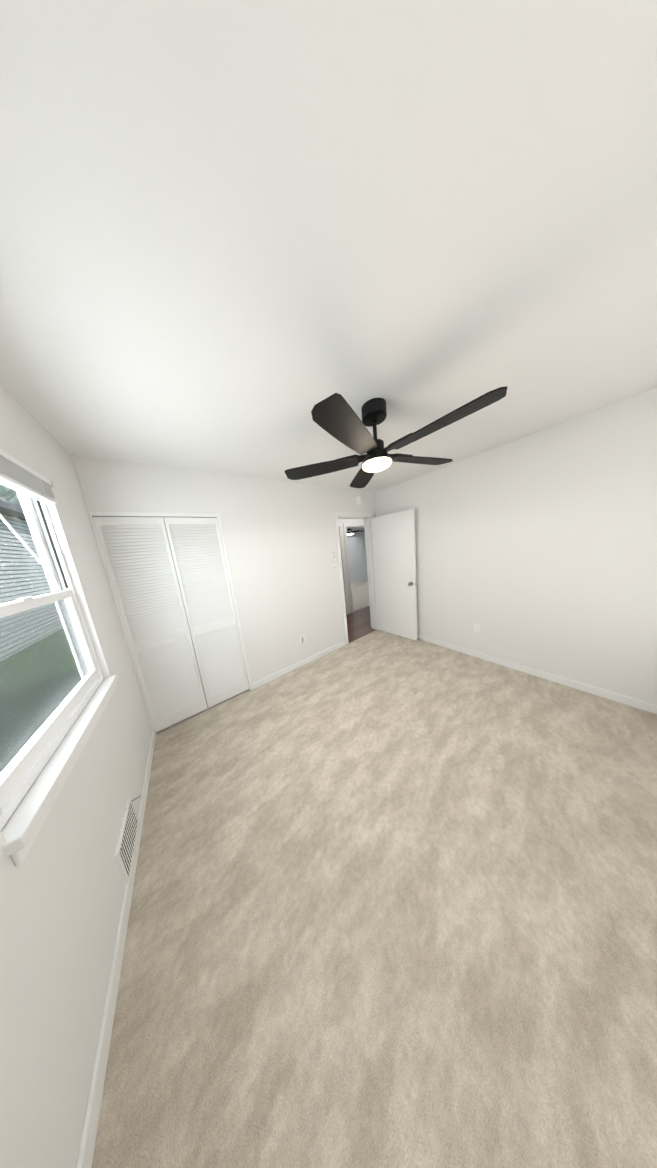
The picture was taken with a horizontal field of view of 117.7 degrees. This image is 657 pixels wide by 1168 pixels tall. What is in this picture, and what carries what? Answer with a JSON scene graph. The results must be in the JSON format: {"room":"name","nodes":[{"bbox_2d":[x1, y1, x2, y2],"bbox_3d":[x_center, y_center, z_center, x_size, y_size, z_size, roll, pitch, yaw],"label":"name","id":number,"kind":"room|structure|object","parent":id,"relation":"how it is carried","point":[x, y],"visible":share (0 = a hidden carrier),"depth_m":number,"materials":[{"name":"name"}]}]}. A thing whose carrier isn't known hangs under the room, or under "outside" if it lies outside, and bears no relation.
{"room":"empty bedroom","nodes":[
{"label":"empty bedroom","id":0,"kind":"room"},
{"bbox_2d":[0,385,152,1167],"bbox_3d":[-1.171,0.342,0.776,0.100,2.440,3.880,-13,12,-35],"label":"wall","id":1,"kind":"structure","parent":0,"point":[62,887],"depth_m":0.67,"materials":[{"name":"paint"}]},
{"bbox_2d":[0,488,103,829],"bbox_3d":[-1.235,0.069,0.769,0.086,1.182,0.942,-13,12,-35],"label":"window","id":2,"kind":"structure","parent":1,"relation":"in","point":[22,769],"depth_m":0.90,"materials":[{"name":"white plastic"}]},
{"bbox_2d":[0,449,62,563],"bbox_3d":[-1.232,-0.301,0.735,0.053,0.452,0.944,-13,12,-35],"label":"window blind","id":3,"kind":"object","parent":2,"relation":"attached to","point":[18,476],"visible":1,"depth_m":0.88,"materials":[{"name":"white plastic"}]},
{"bbox_2d":[2,674,117,865],"bbox_3d":[-1.126,0.679,0.912,0.058,0.082,0.980,-13,12,-35],"label":"window sill","id":4,"kind":"structure","parent":1,"relation":"attached to","point":[22,827],"depth_m":0.67,"materials":[{"name":"paint"}]},
{"bbox_2d":[76,729,155,1167],"bbox_3d":[-0.802,1.518,0.737,0.015,0.075,2.850,-13,12,-35],"label":"baseboard","id":5,"kind":"structure","parent":1,"relation":"attached to","point":[92,1116],"depth_m":0.70,"materials":[{"name":"paint"}]},
{"bbox_2d":[114,795,139,884],"bbox_3d":[-1.060,1.349,1.074,0.050,0.190,0.293,-13,12,-35],"label":"air vent","id":6,"kind":"object","parent":1,"relation":"in","point":[125,845],"visible":1,"depth_m":1.03,"materials":[{"name":"white plastic"}]},
{"bbox_2d":[71,455,375,688],"bbox_3d":[0.345,-0.254,3.273,5.400,2.440,0.140,-13,12,-35],"label":"wall","id":7,"kind":"structure","parent":0,"point":[280,540],"depth_m":2.39,"materials":[{"name":"paint"}]},
{"bbox_2d":[92,517,207,732],"bbox_3d":[-1.570,0.408,1.840,0.430,1.982,0.064,-13,12,-35],"label":"closet door","id":8,"kind":"structure","parent":7,"relation":"in","point":[136,551],"depth_m":1.82,"materials":[{"name":"paint"}]},
{"bbox_2d":[88,512,252,732],"bbox_3d":[-1.425,0.354,2.018,0.910,2.038,0.150,-13,12,-35],"label":"trim","id":9,"kind":"structure","parent":7,"relation":"attached to","point":[128,514],"depth_m":1.81,"materials":[{"name":"paint"}]},
{"bbox_2d":[164,517,248,707],"bbox_3d":[-1.231,0.327,2.103,0.430,1.982,0.032,-13,12,-35],"label":"closet door","id":10,"kind":"structure","parent":7,"relation":"in","point":[199,559],"depth_m":2.07,"materials":[{"name":"paint"}]},
{"bbox_2d":[252,641,345,688],"bbox_3d":[-0.323,1.101,2.820,1.494,0.075,0.012,-13,12,-35],"label":"baseboard","id":11,"kind":"structure","parent":7,"relation":"attached to","point":[269,678],"depth_m":2.72,"materials":[{"name":"paint"}]},
{"bbox_2d":[300,635,304,643],"bbox_3d":[-0.360,0.776,2.761,0.070,0.115,0.010,-13,12,-35],"label":"electrical outlet","id":12,"kind":"object","parent":7,"relation":"attached to","point":[302,639],"visible":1,"depth_m":2.76,"materials":[{"name":"white plastic"}]},
{"bbox_2d":[332,551,335,560],"bbox_3d":[0.085,-0.420,2.963,0.052,0.145,0.022,-13,12,-35],"label":"switch","id":13,"kind":"object","parent":7,"relation":"attached to","point":[334,555],"visible":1,"depth_m":2.95,"materials":[{"name":"white plastic"}]},
{"bbox_2d":[333,563,336,570],"bbox_3d":[0.102,-0.251,2.993,0.070,0.115,0.020,-13,12,-35],"label":"light switch","id":14,"kind":"object","parent":7,"relation":"attached to","point":[335,567],"visible":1,"depth_m":3.00,"materials":[{"name":"white plastic"}]},
{"bbox_2d":[334,512,376,644],"bbox_3d":[0.474,-0.111,3.383,0.848,2.095,0.168,-13,12,-35],"label":"door frame","id":15,"kind":"structure","parent":7,"relation":"attached to","point":[369,559],"depth_m":3.40,"materials":[{"name":"paint"}]},
{"bbox_2d":[356,496,362,504],"bbox_3d":[0.500,-1.333,3.167,0.132,0.132,0.038,-13,12,-35],"label":"smoke detector","id":16,"kind":"object","parent":7,"relation":"attached to","point":[359,500],"visible":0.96,"depth_m":3.15,"materials":[{"name":"white plastic"}]},
{"bbox_2d":[0,0,656,491],"bbox_3d":[0.859,-1.750,4.052,7.940,0.120,7.060,-13,12,-35],"label":"ceiling","id":17,"kind":"structure","parent":0,"point":[240,236],"depth_m":0.54,"materials":[{"name":"paint"}]},
{"bbox_2d":[284,386,506,487],"bbox_3d":[0.340,-0.953,1.277,1.270,0.379,1.242,-13,12,-35],"label":"ceiling fan","id":18,"kind":"object","parent":17,"relation":"hanging from","point":[334,415],"visible":1,"depth_m":1.17,"materials":[{"name":"black metal"}]},
{"bbox_2d":[338,519,363,612],"bbox_3d":[1.043,-0.652,5.123,6.820,2.440,0.140,-13,12,-35],"label":"wall","id":19,"kind":"structure","parent":0,"point":[341,521],"depth_m":4.57,"materials":[{"name":"paint"}]},
{"bbox_2d":[338,527,346,613],"bbox_3d":[-0.014,-0.199,4.324,0.838,2.000,0.032,-13,12,-35],"label":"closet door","id":20,"kind":"structure","parent":19,"relation":"in","point":[342,570],"depth_m":4.54,"materials":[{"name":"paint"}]},
{"bbox_2d":[338,524,348,613],"bbox_3d":[-0.001,-0.218,4.299,0.960,2.085,0.012,-13,12,-35],"label":"trim","id":21,"kind":"structure","parent":19,"relation":"attached to","point":[342,552],"depth_m":4.54,"materials":[{"name":"paint"}]},
{"bbox_2d":[343,523,363,612],"bbox_3d":[0.761,-0.415,4.929,0.920,2.100,0.154,-13,12,-35],"label":"door frame","id":22,"kind":"structure","parent":19,"relation":"attached to","point":[353,525],"depth_m":4.62,"materials":[{"name":"paint"}]},
{"bbox_2d":[347,528,363,534],"bbox_3d":[0.761,-1.939,6.898,1.570,0.474,1.592,-13,12,-35],"label":"ceiling fan","id":23,"kind":"object","parent":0,"point":[349,531],"visible":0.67,"depth_m":6.78,"materials":[{"name":"black metal"}]},
{"bbox_2d":[346,528,367,581],"bbox_3d":[0.150,-1.053,7.916,4.900,2.440,0.140,-13,12,-35],"label":"wall","id":24,"kind":"structure","parent":0,"point":[357,555],"depth_m":8.62,"materials":[{"name":"paint"}]},
{"bbox_2d":[351,578,367,583],"bbox_3d":[0.529,0.057,8.213,4.080,0.085,0.012,-13,12,-35],"label":"baseboard","id":25,"kind":"structure","parent":24,"relation":"attached to","point":[359,580],"depth_m":8.81,"materials":[{"name":"paint"}]},
{"bbox_2d":[346,580,375,642],"bbox_3d":[0.666,0.522,6.023,6.820,0.104,4.040,-13,12,-35],"label":"floor","id":26,"kind":"structure","parent":0,"point":[358,623],"depth_m":4.64,"materials":[{"name":"brown wood"}]},
{"bbox_2d":[92,630,656,1167],"bbox_3d":[0.377,1.276,1.928,3.630,0.100,3.740,-13,12,-35],"label":"floor carpet","id":27,"kind":"object","parent":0,"point":[394,900],"visible":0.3,"depth_m":0.82,"materials":[{"name":"beige carpet"}]},
{"bbox_2d":[375,387,656,704],"bbox_3d":[1.857,-0.258,2.420,0.140,2.440,3.020,-13,12,-35],"label":"wall","id":28,"kind":"structure","parent":0,"point":[537,550],"depth_m":1.89,"materials":[{"name":"paint"}]},
{"bbox_2d":[370,509,417,640],"bbox_3d":[1.063,-0.108,3.247,0.182,1.995,0.762,-14,13,-39],"label":"door","id":29,"kind":"structure","parent":28,"relation":"in","point":[394,551],"depth_m":3.19,"materials":[{"name":"paint"}]},
{"bbox_2d":[473,623,479,632],"bbox_3d":[1.887,0.558,2.524,0.010,0.115,0.070,-13,12,-35],"label":"electrical outlet","id":30,"kind":"object","parent":28,"relation":"attached to","point":[476,627],"visible":1,"depth_m":2.52,"materials":[{"name":"white plastic"}]},
{"bbox_2d":[418,634,656,713],"bbox_3d":[1.861,0.909,2.646,0.020,0.075,2.850,-13,12,-35],"label":"baseboard","id":31,"kind":"structure","parent":28,"relation":"attached to","point":[642,705],"depth_m":2.02,"materials":[{"name":"paint"}]},
{"label":"outside","id":32,"kind":"structure","parent":0,"visible":0},
{"bbox_2d":[0,628,80,770],"bbox_3d":[-30.697,3.649,8.066,39.859,0.050,70.000,-13,12,-35],"label":"lawn","id":33,"kind":"structure","parent":32,"point":[26,718],"depth_m":3.47,"materials":[{"name":"green plant"}]},
{"bbox_2d":[0,499,63,660],"bbox_3d":[-16.537,-0.899,13.718,3.276,4.073,41.400,-13,12,-35],"label":"siding","id":34,"kind":"object","parent":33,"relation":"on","point":[17,588],"depth_m":5.93,"materials":[{"name":"grey"}]},
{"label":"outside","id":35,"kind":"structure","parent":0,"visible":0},
{"bbox_2d":[0,484,21,506],"bbox_3d":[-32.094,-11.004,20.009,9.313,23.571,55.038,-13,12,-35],"label":"tree","id":36,"kind":"object","parent":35,"point":[12,493],"depth_m":15.77,"materials":[{"name":"green plant"}]}
]}

